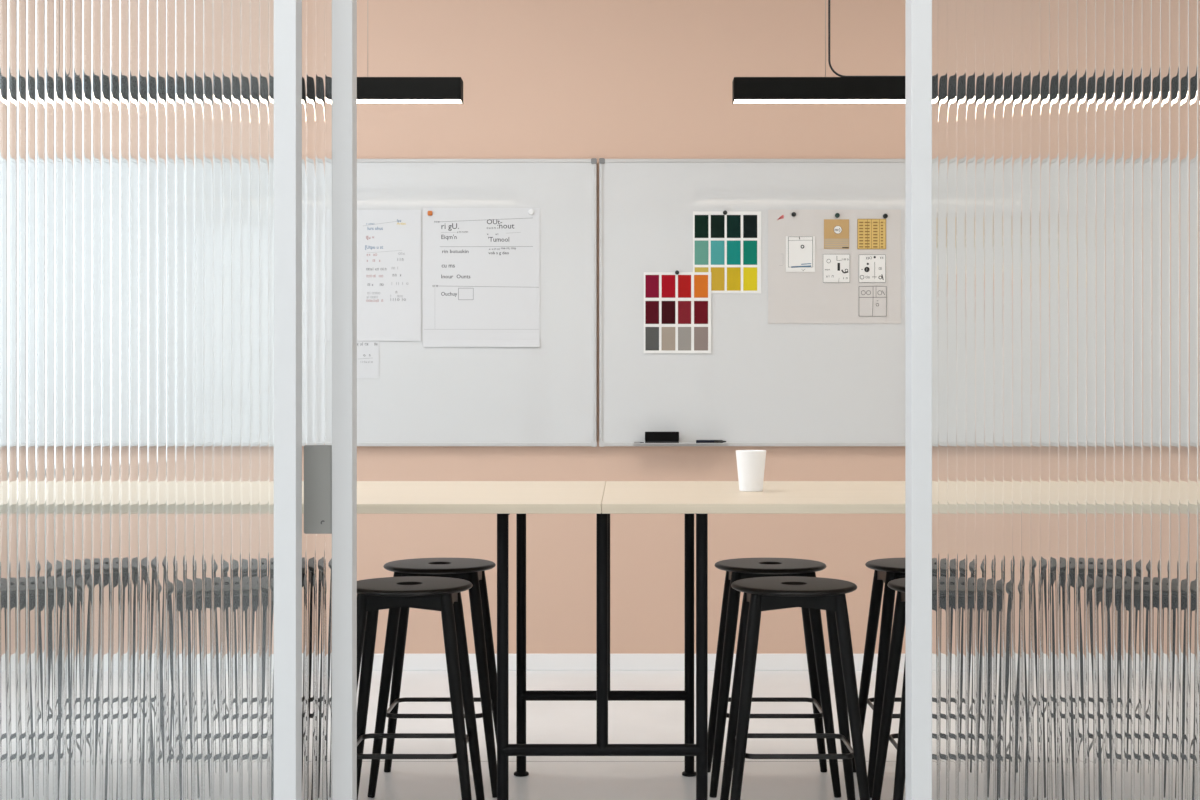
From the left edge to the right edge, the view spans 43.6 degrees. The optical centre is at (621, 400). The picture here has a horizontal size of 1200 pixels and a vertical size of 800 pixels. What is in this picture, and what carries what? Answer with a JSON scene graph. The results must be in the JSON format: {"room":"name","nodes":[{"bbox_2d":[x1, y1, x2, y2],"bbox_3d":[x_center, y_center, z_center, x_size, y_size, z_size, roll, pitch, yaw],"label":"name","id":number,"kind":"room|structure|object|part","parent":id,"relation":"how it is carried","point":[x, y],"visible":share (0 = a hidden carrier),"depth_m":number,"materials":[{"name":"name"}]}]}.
{"room":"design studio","nodes":[
{"label":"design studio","id":0,"kind":"room"},
{"bbox_2d":[357,0,904,653],"bbox_3d":[0.200,-0.432,6.588,6.700,3.200,0.150,0,0,0],"label":"wall","id":1,"kind":"structure","parent":0,"point":[542,79],"depth_m":6.51,"materials":[{"name":"beige paint"}]},
{"bbox_2d":[357,158,596,446],"bbox_3d":[-1.508,-0.425,6.493,2.800,1.245,0.039,0,0,0],"label":"whiteboard","id":2,"kind":"object","parent":1,"relation":"attached to","point":[546,394],"visible":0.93,"depth_m":6.48,"materials":[{"name":"white ceramic"}]},
{"bbox_2d":[357,341,378,377],"bbox_3d":[-1.123,-0.186,6.478,0.147,0.173,0.002,0,0,0],"label":"paper note","id":3,"kind":"object","parent":2,"relation":"attached to","point":[367,351],"visible":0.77,"depth_m":6.48,"materials":[{"name":"white paper"}]},
{"bbox_2d":[357,210,420,340],"bbox_3d":[-1.073,-0.542,6.475,0.410,0.566,0.001,0,0,0],"label":"paper sheet","id":4,"kind":"object","parent":2,"relation":"attached to","point":[388,241],"visible":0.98,"depth_m":6.47,"materials":[{"name":"white paper"}]},
{"bbox_2d":[423,208,539,346],"bbox_3d":[-0.608,-0.533,6.475,0.504,0.600,0.007,0,0,0],"label":"paper sheet","id":5,"kind":"object","parent":2,"relation":"attached to","point":[481,266],"visible":1,"depth_m":6.48,"materials":[{"name":"white paper"}]},
{"bbox_2d":[360,654,904,669],"bbox_3d":[0.200,1.132,6.507,6.400,0.072,0.012,0,0,0],"label":"baseboard","id":6,"kind":"structure","parent":1,"relation":"attached to","point":[411,661],"depth_m":6.50,"materials":[{"name":"white paint"}]},
{"bbox_2d":[599,158,904,446],"bbox_3d":[1.352,-0.425,6.458,2.903,1.245,0.108,0,0,0],"label":"whiteboard","id":7,"kind":"object","parent":1,"relation":"attached to","point":[760,383],"visible":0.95,"depth_m":6.48,"materials":[{"name":"white ceramic"}]},
{"bbox_2d":[644,272,710,352],"bbox_3d":[0.239,-0.381,6.475,0.292,0.350,0.002,0,0,0],"label":"card","id":8,"kind":"object","parent":7,"relation":"attached to","point":[677,308],"visible":1,"depth_m":6.47,"materials":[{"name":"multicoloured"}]},
{"bbox_2d":[633,443,728,443],"bbox_3d":[0.252,0.182,6.440,0.408,0.006,0.070,0,0,0],"label":"tray","id":9,"kind":"object","parent":7,"relation":"on","point":[633,443],"depth_m":6.40,"materials":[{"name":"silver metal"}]},
{"bbox_2d":[645,432,678,442],"bbox_3d":[0.172,0.157,6.436,0.146,0.050,0.044,0,0,0],"label":"eraser","id":10,"kind":"object","parent":9,"relation":"on","point":[650,437],"visible":1,"depth_m":6.41,"materials":[{"name":"black"}]},
{"bbox_2d":[696,440,721,442],"bbox_3d":[0.373,0.174,6.429,0.112,0.015,0.015,0,0,0],"label":"marker pen","id":11,"kind":"object","parent":9,"relation":"on","point":[697,441],"visible":1,"depth_m":6.42,"materials":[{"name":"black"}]},
{"bbox_2d":[693,211,760,292],"bbox_3d":[0.454,-0.642,6.478,0.296,0.354,0.002,0,0,0],"label":"card","id":12,"kind":"object","parent":7,"relation":"attached to","point":[728,246],"visible":1,"depth_m":6.48,"materials":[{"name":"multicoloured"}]},
{"bbox_2d":[768,210,900,323],"bbox_3d":[0.917,-0.580,6.477,0.573,0.492,0.003,0,0,0],"label":"paper sheet","id":13,"kind":"object","parent":7,"relation":"attached to","point":[793,297],"visible":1,"depth_m":6.48,"materials":[{"name":"white paper"}]},
{"bbox_2d":[786,236,814,271],"bbox_3d":[0.770,-0.634,6.474,0.126,0.154,0.001,0,0,0],"label":"printed card","id":14,"kind":"object","parent":13,"relation":"attached to","point":[800,250],"visible":1,"depth_m":6.47,"materials":[{"name":"white paper"}]},
{"bbox_2d":[823,254,849,282],"bbox_3d":[0.925,-0.572,6.474,0.119,0.125,0.001,0,0,0],"label":"printed card","id":15,"kind":"object","parent":13,"relation":"attached to","point":[836,267],"visible":1,"depth_m":6.47,"materials":[{"name":"white paper"}]},
{"bbox_2d":[824,219,848,248],"bbox_3d":[0.926,-0.721,6.474,0.108,0.127,0.002,0,0,0],"label":"printed card","id":16,"kind":"object","parent":13,"relation":"attached to","point":[836,231],"visible":1,"depth_m":6.47,"materials":[{"name":"brown paper"}]},
{"bbox_2d":[857,219,885,248],"bbox_3d":[1.078,-0.721,6.474,0.124,0.131,0.002,0,0,0],"label":"printed card","id":17,"kind":"object","parent":13,"relation":"attached to","point":[871,233],"visible":1,"depth_m":6.47,"materials":[{"name":"yellow paper"}]},
{"bbox_2d":[858,254,885,282],"bbox_3d":[1.080,-0.572,6.474,0.118,0.123,0.002,0,0,0],"label":"printed card","id":18,"kind":"object","parent":13,"relation":"attached to","point":[871,267],"visible":1,"depth_m":6.47,"materials":[{"name":"white paper"}]},
{"bbox_2d":[859,286,886,316],"bbox_3d":[1.082,-0.430,6.474,0.120,0.131,0.001,0,0,0],"label":"printed card","id":19,"kind":"object","parent":13,"relation":"attached to","point":[872,299],"visible":1,"depth_m":6.47,"materials":[{"name":"white paper"}]},
{"bbox_2d":[357,670,904,799],"bbox_3d":[0.200,1.218,1.757,6.700,0.100,9.813,0,0,0],"label":"floor","id":20,"kind":"structure","parent":0,"point":[547,722],"depth_m":5.19,"materials":[{"name":"concrete"}]},
{"bbox_2d":[357,576,484,799],"bbox_3d":[-0.576,0.832,4.067,0.389,0.675,0.340,0,0,0],"label":"bar stool","id":21,"kind":"object","parent":20,"relation":"on","point":[443,594],"visible":0.86,"depth_m":3.96,"materials":[{"name":"black wood"}]},
{"bbox_3d":[-0.720,0.838,3.945,0.120,0.662,0.034,0,0,-37],"label":"leg","id":22,"kind":"part","parent":21,"relation":"part of","materials":[{"name":"black wood"}]},
{"bbox_3d":[-0.720,0.838,4.189,0.120,0.662,0.034,0,0,37],"label":"leg","id":23,"kind":"part","parent":21,"relation":"part of","materials":[{"name":"black wood"}]},
{"bbox_3d":[-0.576,0.502,4.067,0.340,0.016,0.340,0,0,0],"label":"seat","id":24,"kind":"part","parent":21,"relation":"part of","materials":[{"name":"black wood"}]},
{"bbox_3d":[-0.432,0.838,3.945,0.120,0.662,0.034,0,0,37],"label":"leg","id":25,"kind":"part","parent":21,"relation":"part of","materials":[{"name":"black wood"}]},
{"bbox_3d":[-0.432,0.838,4.189,0.120,0.662,0.034,0,0,-37],"label":"leg","id":26,"kind":"part","parent":21,"relation":"part of","materials":[{"name":"black wood"}]},
{"bbox_2d":[368,558,496,797],"bbox_3d":[-0.556,0.832,4.575,0.389,0.675,0.340,0,0,0],"label":"bar stool","id":27,"kind":"object","parent":20,"relation":"on","point":[473,570],"visible":0.93,"depth_m":4.46,"materials":[{"name":"black wood"}]},
{"bbox_3d":[-0.700,0.838,4.453,0.120,0.662,0.034,0,0,-37],"label":"leg","id":28,"kind":"part","parent":27,"relation":"part of","materials":[{"name":"black wood"}]},
{"bbox_3d":[-0.700,0.838,4.696,0.120,0.662,0.034,0,0,37],"label":"leg","id":29,"kind":"part","parent":27,"relation":"part of","materials":[{"name":"black wood"}]},
{"bbox_3d":[-0.556,0.502,4.575,0.340,0.016,0.340,0,0,0],"label":"seat","id":30,"kind":"part","parent":27,"relation":"part of","materials":[{"name":"black wood"}]},
{"bbox_3d":[-0.411,0.838,4.453,0.120,0.662,0.034,0,0,37],"label":"leg","id":31,"kind":"part","parent":27,"relation":"part of","materials":[{"name":"black wood"}]},
{"bbox_3d":[-0.411,0.838,4.696,0.120,0.662,0.034,0,0,-37],"label":"leg","id":32,"kind":"part","parent":27,"relation":"part of","materials":[{"name":"black wood"}]},
{"bbox_2d":[357,481,904,799],"bbox_3d":[-0.052,0.714,4.329,5.200,0.908,1.082,0,0,0],"label":"bar table","id":33,"kind":"object","parent":20,"relation":"on","point":[503,499],"visible":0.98,"depth_m":3.95,"materials":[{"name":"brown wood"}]},
{"bbox_3d":[-0.315,0.722,3.955,0.031,0.876,0.031,0,0,0],"label":"leg","id":34,"kind":"part","parent":33,"relation":"part of","materials":[{"name":"black metal"}]},
{"bbox_3d":[-0.315,0.722,4.685,0.031,0.876,0.031,0,0,0],"label":"leg","id":35,"kind":"part","parent":33,"relation":"part of","materials":[{"name":"black metal"}]},
{"bbox_3d":[-0.052,0.602,3.955,0.031,0.636,0.031,0,0,0],"label":"post","id":36,"kind":"part","parent":33,"relation":"part of","materials":[{"name":"black metal"}]},
{"bbox_3d":[-0.052,0.602,4.685,0.031,0.636,0.031,0,0,0],"label":"post","id":37,"kind":"part","parent":33,"relation":"part of","materials":[{"name":"black metal"}]},
{"bbox_3d":[0.210,0.722,4.685,0.031,0.876,0.031,0,0,0],"label":"leg","id":38,"kind":"part","parent":33,"relation":"part of","materials":[{"name":"black metal"}]},
{"bbox_3d":[0.210,0.722,3.955,0.031,0.876,0.031,0,0,0],"label":"leg","id":39,"kind":"part","parent":33,"relation":"part of","materials":[{"name":"black metal"}]},
{"bbox_2d":[736,450,765,491],"bbox_3d":[0.373,0.202,4.335,0.088,0.117,0.088,0,0,0],"label":"cup","id":40,"kind":"object","parent":33,"relation":"on","point":[750,463],"visible":1,"depth_m":4.30,"materials":[{"name":"white ceramic"}]},
{"bbox_2d":[708,558,840,797],"bbox_3d":[0.452,0.832,4.575,0.389,0.675,0.340,0,0,0],"label":"bar stool","id":41,"kind":"object","parent":20,"relation":"on","point":[739,568],"visible":0.88,"depth_m":4.46,"materials":[{"name":"black wood"}]},
{"bbox_3d":[0.308,0.838,4.696,0.120,0.662,0.034,0,0,37],"label":"leg","id":42,"kind":"part","parent":41,"relation":"part of","materials":[{"name":"black wood"}]},
{"bbox_3d":[0.308,0.838,4.453,0.120,0.662,0.034,0,0,-37],"label":"leg","id":43,"kind":"part","parent":41,"relation":"part of","materials":[{"name":"black wood"}]},
{"bbox_3d":[0.452,0.502,4.575,0.340,0.016,0.340,0,0,0],"label":"seat","id":44,"kind":"part","parent":41,"relation":"part of","materials":[{"name":"black wood"}]},
{"bbox_3d":[0.597,0.838,4.696,0.120,0.662,0.034,0,0,-37],"label":"leg","id":45,"kind":"part","parent":41,"relation":"part of","materials":[{"name":"black wood"}]},
{"bbox_3d":[0.597,0.838,4.453,0.120,0.662,0.034,0,0,37],"label":"leg","id":46,"kind":"part","parent":41,"relation":"part of","materials":[{"name":"black wood"}]},
{"bbox_2d":[720,576,869,799],"bbox_3d":[0.466,0.832,4.067,0.389,0.675,0.340,0,0,0],"label":"bar stool","id":47,"kind":"object","parent":20,"relation":"on","point":[760,594],"visible":1,"depth_m":3.96,"materials":[{"name":"black wood"}]},
{"bbox_3d":[0.322,0.838,4.189,0.120,0.662,0.034,0,0,37],"label":"leg","id":48,"kind":"part","parent":47,"relation":"part of","materials":[{"name":"black wood"}]},
{"bbox_3d":[0.322,0.838,3.945,0.120,0.662,0.034,0,0,-37],"label":"leg","id":49,"kind":"part","parent":47,"relation":"part of","materials":[{"name":"black wood"}]},
{"bbox_3d":[0.466,0.502,4.067,0.340,0.016,0.340,0,0,0],"label":"seat","id":50,"kind":"part","parent":47,"relation":"part of","materials":[{"name":"black wood"}]},
{"bbox_3d":[0.610,0.838,4.189,0.120,0.662,0.034,0,0,-37],"label":"leg","id":51,"kind":"part","parent":47,"relation":"part of","materials":[{"name":"black wood"}]},
{"bbox_3d":[0.610,0.838,3.945,0.120,0.662,0.034,0,0,37],"label":"leg","id":52,"kind":"part","parent":47,"relation":"part of","materials":[{"name":"black wood"}]},
{"bbox_2d":[852,558,904,797],"bbox_3d":[0.914,0.832,4.575,0.389,0.675,0.340,0,0,0],"label":"bar stool","id":53,"kind":"object","parent":20,"relation":"on","point":[886,570],"visible":0.33,"depth_m":4.47,"materials":[{"name":"black wood"}]},
{"bbox_3d":[0.770,0.838,4.696,0.120,0.662,0.034,0,0,37],"label":"leg","id":54,"kind":"part","parent":53,"relation":"part of","materials":[{"name":"black wood"}]},
{"bbox_3d":[0.770,0.838,4.453,0.120,0.662,0.034,0,0,-37],"label":"leg","id":55,"kind":"part","parent":53,"relation":"part of","materials":[{"name":"black wood"}]},
{"bbox_3d":[0.914,0.502,4.575,0.340,0.016,0.340,0,0,0],"label":"seat","id":56,"kind":"part","parent":53,"relation":"part of","materials":[{"name":"black wood"}]},
{"bbox_2d":[872,578,904,799],"bbox_3d":[0.892,0.832,4.067,0.389,0.675,0.340,0,0,0],"label":"bar stool","id":57,"kind":"object","parent":20,"relation":"on","point":[898,627],"visible":0.17,"depth_m":4.16,"materials":[{"name":"black wood"}]},
{"bbox_3d":[0.892,0.502,4.067,0.340,0.016,0.340,0,0,0],"label":"seat","id":58,"kind":"part","parent":57,"relation":"part of","materials":[{"name":"black wood"}]},
{"bbox_3d":[0.748,0.838,3.945,0.120,0.662,0.034,0,0,-37],"label":"leg","id":59,"kind":"part","parent":57,"relation":"part of","materials":[{"name":"black wood"}]},
{"bbox_3d":[0.200,1.163,2.843,6.400,0.009,0.160,0,0,0],"label":"trim","id":60,"kind":"structure","parent":20,"relation":"on","visible":0},
{"bbox_2d":[0,0,301,799],"bbox_3d":[-1.266,-0.038,2.793,1.330,2.388,0.052,0,0,0],"label":"sliding glass door","id":61,"kind":"structure","parent":60,"relation":"on","point":[151,150],"depth_m":2.79,"materials":[{"name":"grey"}]},
{"bbox_2d":[302,0,356,799],"bbox_3d":[-1.194,-0.038,2.882,1.360,2.388,0.049,0,0,0],"label":"door","id":62,"kind":"structure","parent":60,"relation":"on","point":[329,27],"depth_m":2.88,"materials":[{"name":"grey"}]},
{"bbox_3d":[-1.194,-0.038,2.881,1.281,2.288,0.005,0,0,0],"label":"glass pane","id":63,"kind":"part","parent":62,"relation":"part of","materials":[{"name":"clear glass"}]},
{"bbox_3d":[-0.580,0.169,2.868,0.055,0.169,0.014,0,0,0],"label":"lock plate","id":64,"kind":"part","parent":62,"relation":"part of","materials":[{"name":"grey metal"}]},
{"bbox_2d":[905,0,1199,799],"bbox_3d":[1.231,-0.038,2.888,1.360,2.388,0.062,0,0,0],"label":"sliding glass door","id":65,"kind":"structure","parent":60,"relation":"on","point":[1052,147],"depth_m":2.88,"materials":[{"name":"grey"}]},
{"bbox_3d":[0.200,-2.082,1.757,6.700,0.100,9.813,0,0,0],"label":"ceiling","id":66,"kind":"structure","parent":0,"visible":0},
{"bbox_2d":[357,77,462,103],"bbox_3d":[-1.401,-1.531,5.168,1.700,1.002,0.100,0,0,0],"label":"pendant lamp","id":67,"kind":"object","parent":66,"relation":"hanging from","point":[370,90],"visible":0.26,"depth_m":5.13,"materials":[{"name":"black metal"}]},
{"bbox_2d":[357,100,461,102],"bbox_3d":[-1.401,-1.035,5.168,1.693,0.005,0.069,0,0,0],"label":"diffuser","id":68,"kind":"object","parent":67,"relation":"attached to","point":[358,101],"depth_m":5.17,"materials":[{"name":"white plastic"}]},
{"bbox_2d":[732,0,904,103],"bbox_3d":[1.233,-1.531,5.168,1.700,1.002,0.100,0,0,0],"label":"pendant lamp","id":69,"kind":"object","parent":66,"relation":"hanging from","point":[842,89],"visible":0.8,"depth_m":5.13,"materials":[{"name":"black metal"}]},
{"bbox_2d":[734,100,904,102],"bbox_3d":[1.233,-1.035,5.168,1.693,0.005,0.069,0,0,0],"label":"diffuser","id":70,"kind":"object","parent":69,"relation":"attached to","point":[735,101],"depth_m":5.17,"materials":[{"name":"white plastic"}]},
{"bbox_3d":[1.137,-1.568,5.148,0.860,0.928,0.007,0,0,0],"label":"power cord","id":71,"kind":"part","parent":69,"relation":"part of","materials":[{"name":"black plastic"}]}
]}

